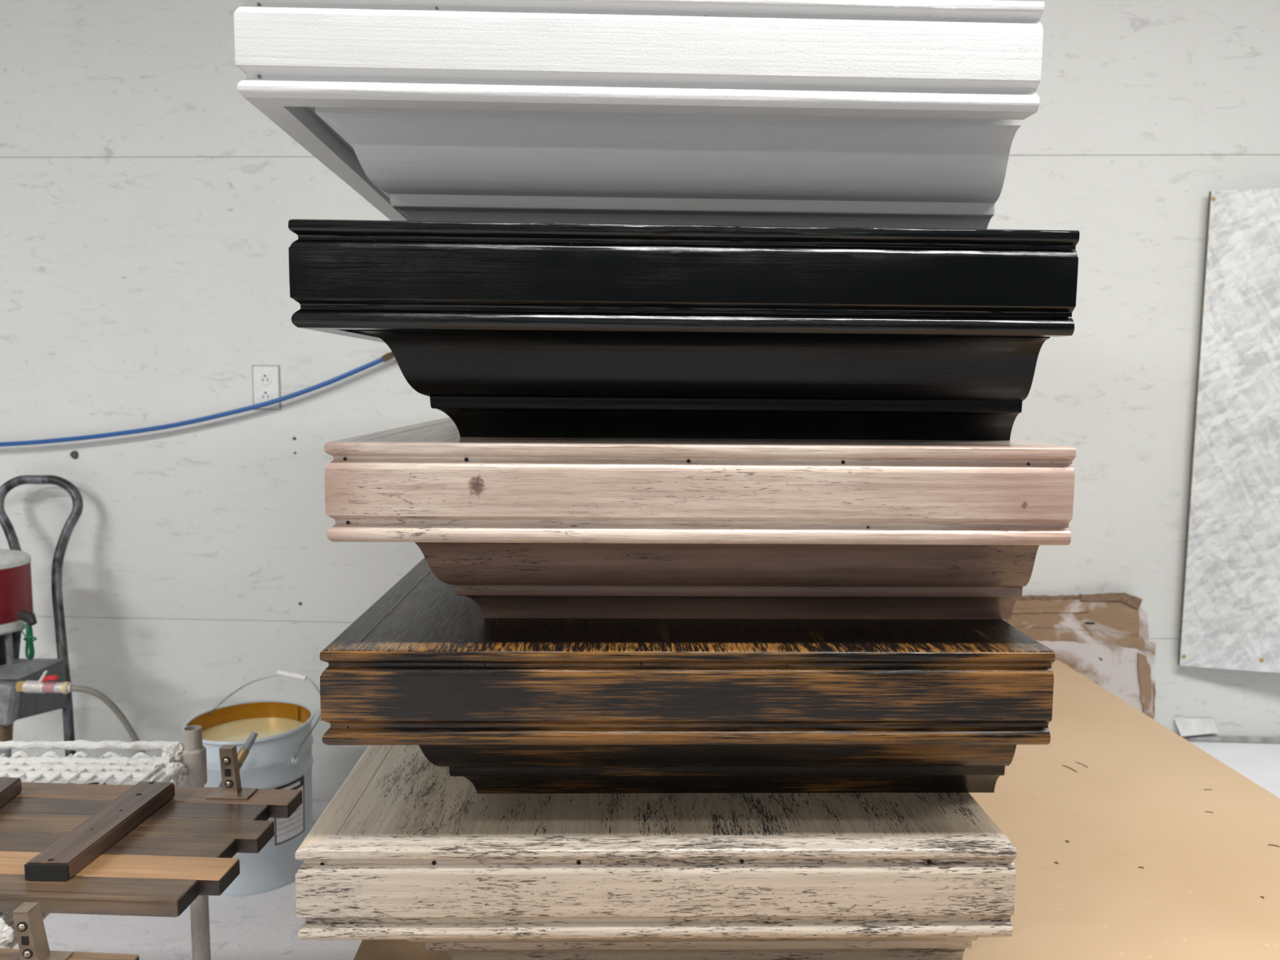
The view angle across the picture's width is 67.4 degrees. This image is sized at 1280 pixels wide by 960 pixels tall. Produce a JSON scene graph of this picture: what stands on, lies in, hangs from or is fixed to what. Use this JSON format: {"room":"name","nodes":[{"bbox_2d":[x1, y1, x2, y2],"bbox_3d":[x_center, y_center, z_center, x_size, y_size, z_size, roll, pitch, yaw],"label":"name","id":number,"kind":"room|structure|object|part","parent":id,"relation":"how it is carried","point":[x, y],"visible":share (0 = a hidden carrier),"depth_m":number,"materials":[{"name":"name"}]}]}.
{"room":"woodworking workshop","nodes":[
{"label":"woodworking workshop","id":0,"kind":"room"},
{"bbox_2d":[13,800,362,959],"bbox_3d":[-0.780,1.301,-0.995,9.000,0.100,8.400,0,6,-2],"label":"floor","id":1,"kind":"structure","parent":0,"point":[265,926],"depth_m":2.00,"materials":[{"name":"concrete"}]},
{"bbox_2d":[0,475,154,784],"bbox_3d":[-1.476,0.461,2.291,0.395,0.895,0.677,-5,8,-45],"label":"pump","id":2,"kind":"object","parent":1,"relation":"on","point":[34,686],"visible":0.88,"depth_m":2.31,"materials":[{"name":"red metal"}]},
{"bbox_3d":[-1.520,0.419,2.314,0.016,0.110,0.016,0,6,-2],"label":"rod","id":3,"kind":"part","parent":2,"relation":"part of","materials":[{"name":"grey metal"}]},
{"bbox_3d":[-1.498,0.492,2.149,0.219,0.096,0.004,0,6,-2],"label":"plate","id":4,"kind":"part","parent":2,"relation":"part of","materials":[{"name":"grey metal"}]},
{"bbox_3d":[-1.454,0.328,2.282,0.043,0.036,0.026,1,6,9],"label":"outlet knob","id":5,"kind":"part","parent":2,"relation":"part of","materials":[{"name":"black plastic"}]},
{"bbox_2d":[21,623,36,659],"bbox_3d":[-1.452,0.387,2.284,0.043,0.091,0.024,4,7,33],"label":"bundle","id":6,"kind":"object","parent":2,"relation":"hanging from","point":[29,646],"visible":1,"depth_m":2.29,"materials":[{"name":"green plastic"}]},
{"bbox_3d":[-1.420,0.507,2.277,0.018,0.150,0.250,-1,6,-10],"label":"plate","id":7,"kind":"part","parent":2,"relation":"part of","materials":[{"name":"grey metal"}]},
{"bbox_3d":[-1.320,0.437,2.120,0.024,0.033,0.011,0,6,-2],"label":"valve stem","id":8,"kind":"part","parent":2,"relation":"part of","materials":[{"name":"plastic"}]},
{"bbox_3d":[-1.303,0.440,2.112,0.045,0.024,0.013,2,6,11],"label":"lever","id":9,"kind":"part","parent":2,"relation":"part of","materials":[{"name":"red plastic"}]},
{"bbox_2d":[0,724,210,959],"bbox_3d":[-1.227,0.712,1.076,1.185,0.644,0.736,0,6,0],"label":"wire rack","id":10,"kind":"object","parent":1,"relation":"on","point":[184,764],"visible":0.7,"depth_m":1.37,"materials":[{"name":"white paint"}]},
{"bbox_2d":[0,902,139,959],"bbox_3d":[-0.769,0.417,0.829,0.620,0.071,0.128,1,6,3],"label":"board","id":11,"kind":"object","parent":10,"relation":"on","point":[5,953],"depth_m":0.86,"materials":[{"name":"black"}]},
{"bbox_2d":[17,921,26,931],"bbox_3d":[-0.547,0.396,0.850,0.009,0.009,0.001,1,6,2],"label":"washer","id":12,"kind":"object","parent":11,"relation":"in","point":[21,922],"depth_m":0.85,"materials":[{"name":"silver metal"}]},
{"bbox_2d":[22,948,32,959],"bbox_3d":[-0.544,0.421,0.852,0.009,0.009,0.001,1,6,2],"label":"washer","id":13,"kind":"object","parent":11,"relation":"in","point":[31,953],"depth_m":0.85,"materials":[{"name":"silver metal"}]},
{"bbox_3d":[-0.542,0.407,0.856,0.050,0.052,0.034,1,6,2],"label":"furniture bracket","id":14,"kind":"part","parent":11,"relation":"part of","materials":[{"name":"brown wood"}]},
{"bbox_3d":[-0.542,0.432,0.859,0.050,0.002,0.034,1,6,2],"label":"plate","id":15,"kind":"part","parent":11,"relation":"part of","materials":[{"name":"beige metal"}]},
{"bbox_3d":[-1.242,0.410,1.331,1.122,0.020,0.019,0,6,0],"label":"rail","id":16,"kind":"part","parent":10,"relation":"part of","materials":[{"name":"white metal"}]},
{"bbox_3d":[-1.242,0.406,1.352,1.121,0.020,0.019,0,6,0],"label":"rail","id":17,"kind":"part","parent":10,"relation":"part of","materials":[{"name":"white metal"}]},
{"bbox_3d":[-1.237,0.402,1.372,1.131,0.019,0.018,0,6,0],"label":"rail","id":18,"kind":"part","parent":10,"relation":"part of","materials":[{"name":"white metal"}]},
{"bbox_3d":[-1.235,0.383,1.395,1.134,0.016,0.015,0,6,0],"label":"rail","id":19,"kind":"part","parent":10,"relation":"part of","materials":[{"name":"white metal"}]},
{"bbox_3d":[-0.653,0.445,1.038,0.013,0.014,0.671,0,6,0],"label":"rail","id":20,"kind":"part","parent":10,"relation":"part of","materials":[{"name":"white paint"}]},
{"bbox_3d":[-0.653,0.476,1.042,0.012,0.012,0.671,0,6,0],"label":"rail","id":21,"kind":"part","parent":10,"relation":"part of","materials":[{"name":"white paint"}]},
{"bbox_2d":[0,744,302,917],"bbox_3d":[-1.024,0.381,1.120,1.176,0.080,0.267,1,6,2],"label":"wooden board","id":22,"kind":"object","parent":10,"relation":"on","point":[144,848],"depth_m":1.09,"materials":[{"name":"brown wood"}]},
{"bbox_2d":[222,756,231,764],"bbox_3d":[-0.519,0.352,1.204,0.011,0.011,0.001,1,6,3],"label":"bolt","id":23,"kind":"object","parent":22,"relation":"in","point":[228,757],"depth_m":1.20,"materials":[{"name":"silver metal"}]},
{"bbox_2d":[224,779,233,787],"bbox_3d":[-0.517,0.382,1.207,0.011,0.011,0.001,1,6,2],"label":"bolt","id":24,"kind":"object","parent":22,"relation":"in","point":[231,781],"depth_m":1.21,"materials":[{"name":"silver metal"}]},
{"bbox_3d":[-0.516,0.367,1.211,0.053,0.062,0.030,1,6,2],"label":"furniture bracket","id":25,"kind":"part","parent":22,"relation":"part of","materials":[{"name":"brown wood"}]},
{"bbox_3d":[-0.516,0.396,1.214,0.053,0.002,0.030,1,6,2],"label":"plate","id":26,"kind":"part","parent":22,"relation":"part of","materials":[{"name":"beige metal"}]},
{"bbox_3d":[-0.654,0.681,1.429,0.025,0.644,0.025,0,6,0],"label":"post","id":27,"kind":"part","parent":10,"relation":"part of","materials":[{"name":"white plastic"}]},
{"bbox_2d":[218,731,257,786],"bbox_3d":[-0.960,0.728,2.125,0.288,0.394,0.079,4,7,33],"label":"wand","id":28,"kind":"object","parent":1,"relation":"on","point":[243,752],"visible":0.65,"depth_m":2.04,"materials":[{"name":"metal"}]},
{"bbox_2d":[182,670,320,896],"bbox_3d":[-0.898,0.694,2.248,0.307,0.449,0.285,0,6,-2],"label":"bucket","id":29,"kind":"object","parent":1,"relation":"on","point":[280,757],"visible":0.7,"depth_m":2.19,"materials":[{"name":"grey plastic"}]},
{"bbox_2d":[353,660,1279,959],"bbox_3d":[0.366,0.775,1.519,1.443,0.458,1.845,0,6,-2],"label":"work table","id":30,"kind":"object","parent":1,"relation":"on","point":[1140,800],"visible":0.19,"depth_m":1.45,"materials":[{"name":"beige wood"}]},
{"bbox_2d":[294,745,1017,959],"bbox_3d":[0.009,0.440,1.478,0.750,0.210,0.950,0,6,-1],"label":"mantel shelf","id":31,"kind":"object","parent":30,"relation":"on","point":[406,848],"visible":0.69,"depth_m":1.01,"materials":[{"name":"beige wood"}]},
{"bbox_3d":[0.026,0.343,1.485,0.717,0.018,0.917,0,6,-1],"label":"panel","id":32,"kind":"part","parent":31,"relation":"part of","materials":[{"name":"beige wood"}]},
{"bbox_2d":[320,557,1055,793],"bbox_3d":[0.039,0.229,1.474,0.750,0.210,0.980,0,6,-1],"label":"mantel shelf","id":33,"kind":"object","parent":31,"relation":"on","point":[509,705],"visible":0.78,"depth_m":0.99,"materials":[{"name":"black wood"}]},
{"bbox_2d":[324,417,1075,619],"bbox_3d":[0.051,0.019,1.462,0.750,0.210,1.000,0,6,-1],"label":"mantel shelf","id":34,"kind":"object","parent":33,"relation":"on","point":[521,527],"visible":0.94,"depth_m":0.97,"materials":[{"name":"pink"}]},
{"bbox_2d":[288,218,1079,440],"bbox_3d":[0.029,-0.185,1.389,0.750,0.210,0.950,0,6,-2],"label":"mantel shelf","id":35,"kind":"object","parent":34,"relation":"on","point":[508,329],"visible":1,"depth_m":0.92,"materials":[{"name":"black paint"}]},
{"bbox_2d":[233,0,1044,229],"bbox_3d":[-0.022,-0.397,1.393,0.784,0.210,1.037,0,6,-2],"label":"mantel shelf","id":36,"kind":"object","parent":35,"relation":"on","point":[862,113],"visible":0.9,"depth_m":0.91,"materials":[{"name":"white paint"}]},
{"bbox_3d":[-0.010,-0.429,1.407,0.741,0.010,0.967,0,6,-2],"label":"underside panel","id":37,"kind":"part","parent":36,"relation":"part of","materials":[{"name":"white paint"}]},
{"bbox_3d":[0.030,-0.317,1.006,0.698,0.130,0.108,0,6,-2],"label":"crown moulding","id":38,"kind":"part","parent":36,"relation":"part of","materials":[{"name":"white paint"}]},
{"bbox_3d":[0.068,-0.108,1.027,0.698,0.130,0.108,0,6,-2],"label":"crown moulding","id":39,"kind":"part","parent":35,"relation":"part of","materials":[{"name":"black paint"}]},
{"bbox_3d":[0.068,-0.078,1.470,0.717,0.018,0.967,0,6,-1],"label":"panel","id":40,"kind":"part","parent":34,"relation":"part of","materials":[{"name":"wood"}]},
{"bbox_3d":[0.085,0.099,1.075,0.698,0.130,0.108,0,6,-1],"label":"crown moulding","id":41,"kind":"part","parent":34,"relation":"part of","materials":[{"name":"beige wood"}]},
{"bbox_3d":[0.056,0.132,1.481,0.717,0.018,0.947,0,6,-1],"label":"panel","id":42,"kind":"part","parent":33,"relation":"part of","materials":[{"name":"brown wood"}]},
{"bbox_3d":[0.073,0.308,1.096,0.698,0.130,0.108,0,6,-1],"label":"crown moulding","id":43,"kind":"part","parent":33,"relation":"part of","materials":[{"name":"black wood"}]},
{"bbox_3d":[0.042,0.517,1.115,0.698,0.130,0.108,0,6,-1],"label":"crown moulding","id":44,"kind":"part","parent":31,"relation":"part of","materials":[{"name":"brown wood"}]},
{"bbox_2d":[1189,741,1279,798],"bbox_3d":[2.160,0.837,2.171,2.150,0.232,0.790,0,6,-2],"label":"platform","id":45,"kind":"object","parent":1,"relation":"on","point":[1260,762],"visible":0.02,"depth_m":2.38,"materials":[{"name":"white paper"}]},
{"bbox_2d":[1017,593,1080,600],"bbox_3d":[1.057,0.475,2.490,0.222,0.367,0.004,1,6,3],"label":"cardboard sheet","id":46,"kind":"object","parent":45,"relation":"on","point":[1043,597],"visible":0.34,"depth_m":2.47,"materials":[{"name":"brown cardboard"}]},
{"bbox_2d":[1007,599,1139,649],"bbox_3d":[1.124,0.479,2.482,0.359,0.358,0.004,1,6,3],"label":"cardboard sheet","id":47,"kind":"object","parent":45,"relation":"on","point":[1120,617],"visible":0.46,"depth_m":2.47,"materials":[{"name":"brown cardboard"}]},
{"bbox_2d":[1012,608,1088,613],"bbox_3d":[1.048,0.336,2.466,0.206,0.018,0.002,1,6,3],"label":"cardboard sheet","id":48,"kind":"object","parent":47,"relation":"attached to","point":[1038,610],"visible":0.91,"depth_m":2.46,"materials":[{"name":"brown cardboard"}]},
{"bbox_2d":[1080,592,1142,608],"bbox_3d":[1.205,0.307,2.454,0.155,0.040,0.004,1,6,3],"label":"cardboard sheet","id":49,"kind":"object","parent":47,"relation":"on","point":[1135,602],"visible":1,"depth_m":2.45,"materials":[{"name":"brown cardboard"}]},
{"bbox_2d":[1006,610,1148,654],"bbox_3d":[1.132,0.486,2.494,0.368,0.349,0.004,1,6,3],"label":"cardboard sheet","id":50,"kind":"object","parent":45,"relation":"on","point":[1143,621],"visible":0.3,"depth_m":2.47,"materials":[{"name":"cardboard"}]},
{"bbox_2d":[1035,640,1154,719],"bbox_3d":[1.135,0.533,2.473,0.383,0.241,0.004,1,6,3],"label":"cardboard sheet","id":51,"kind":"object","parent":45,"relation":"on","point":[1117,671],"visible":0.38,"depth_m":2.46,"materials":[{"name":"white cardboard"}]},
{"bbox_2d":[1016,627,1145,651],"bbox_3d":[1.120,0.410,2.467,0.351,0.057,0.004,1,6,3],"label":"cardboard sheet","id":52,"kind":"object","parent":51,"relation":"on","point":[1038,634],"visible":0.82,"depth_m":2.46,"materials":[{"name":"brown cardboard"}]},
{"bbox_2d":[1137,653,1153,719],"bbox_3d":[1.295,0.534,2.459,0.049,0.185,0.003,1,6,3],"label":"cardboard sheet","id":53,"kind":"object","parent":51,"relation":"attached to","point":[1144,667],"visible":0.86,"depth_m":2.46,"materials":[{"name":"brown cardboard"}]},
{"bbox_2d":[1145,642,1155,718],"bbox_3d":[1.150,0.540,2.506,0.386,0.245,0.004,1,6,3],"label":"cardboard sheet","id":54,"kind":"object","parent":45,"relation":"on","point":[1150,651],"visible":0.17,"depth_m":2.49,"materials":[{"name":"white cardboard"}]},
{"bbox_2d":[1173,716,1218,736],"bbox_3d":[1.447,0.640,2.494,0.111,0.046,0.021,0,6,-2],"label":"paper scrap","id":55,"kind":"object","parent":45,"relation":"on","point":[1193,726],"visible":0.98,"depth_m":2.49,"materials":[{"name":"white paper"}]},
{"bbox_2d":[0,0,1279,799],"bbox_3d":[-0.863,-0.469,2.556,9.000,2.700,0.110,1,6,3],"label":"wall","id":56,"kind":"structure","parent":0,"point":[147,205],"depth_m":2.50,"materials":[{"name":"grey paint"}]},
{"bbox_2d":[70,450,78,458],"bbox_3d":[-1.515,-0.068,2.569,0.021,0.022,0.012,0,6,-2],"label":"plug","id":57,"kind":"object","parent":56,"relation":"attached to","point":[74,454],"visible":1,"depth_m":2.56,"materials":[{"name":"grey plastic"}]},
{"bbox_2d":[0,351,394,446],"bbox_3d":[-1.337,-0.221,2.521,1.746,0.314,0.066,1,6,3],"label":"air hose","id":58,"kind":"object","parent":56,"relation":"attached to","point":[388,356],"visible":0.74,"depth_m":2.51,"materials":[{"name":"blue rubber"}]},
{"bbox_2d":[252,364,281,409],"bbox_3d":[-0.984,-0.243,2.525,0.074,0.117,0.009,1,6,3],"label":"power outlet","id":59,"kind":"object","parent":56,"relation":"attached to","point":[266,382],"visible":0.9,"depth_m":2.52,"materials":[{"name":"grey plastic"}]},
{"bbox_2d":[259,389,271,401],"bbox_3d":[-0.984,-0.221,2.524,0.033,0.033,0.002,1,6,3],"label":"receptacle","id":60,"kind":"object","parent":59,"relation":"attached to","point":[265,395],"depth_m":2.52,"materials":[{"name":"grey plastic"}]},
{"bbox_2d":[259,373,271,385],"bbox_3d":[-0.983,-0.265,2.519,0.033,0.033,0.002,1,6,3],"label":"receptacle","id":61,"kind":"object","parent":59,"relation":"attached to","point":[265,379],"depth_m":2.52,"materials":[{"name":"grey plastic"}]},
{"bbox_3d":[-0.858,-1.319,2.421,9.000,0.980,0.012,1,6,3],"label":"panel","id":62,"kind":"part","parent":56,"relation":"part of","materials":[{"name":"white paint"}]},
{"bbox_3d":[-0.867,-0.224,2.532,9.000,1.218,0.012,1,6,3],"label":"panel","id":63,"kind":"part","parent":56,"relation":"part of","materials":[{"name":"white paint"}]},
{"bbox_3d":[-0.875,0.631,2.619,9.000,0.500,0.012,1,6,3],"label":"panel","id":64,"kind":"part","parent":56,"relation":"part of","materials":[{"name":"white paint"}]},
{"bbox_2d":[1177,188,1279,673],"bbox_3d":[1.694,-0.105,2.342,0.622,1.192,0.025,2,6,14],"label":"board","id":65,"kind":"object","parent":56,"relation":"attached to","point":[1230,613],"visible":1,"depth_m":2.39,"materials":[{"name":"white"}]},
{"bbox_2d":[1178,734,1279,743],"bbox_3d":[2.111,0.682,2.473,1.820,0.012,0.016,1,6,3],"label":"baseboard","id":66,"kind":"structure","parent":56,"relation":"attached to","point":[1189,738],"depth_m":2.49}
]}

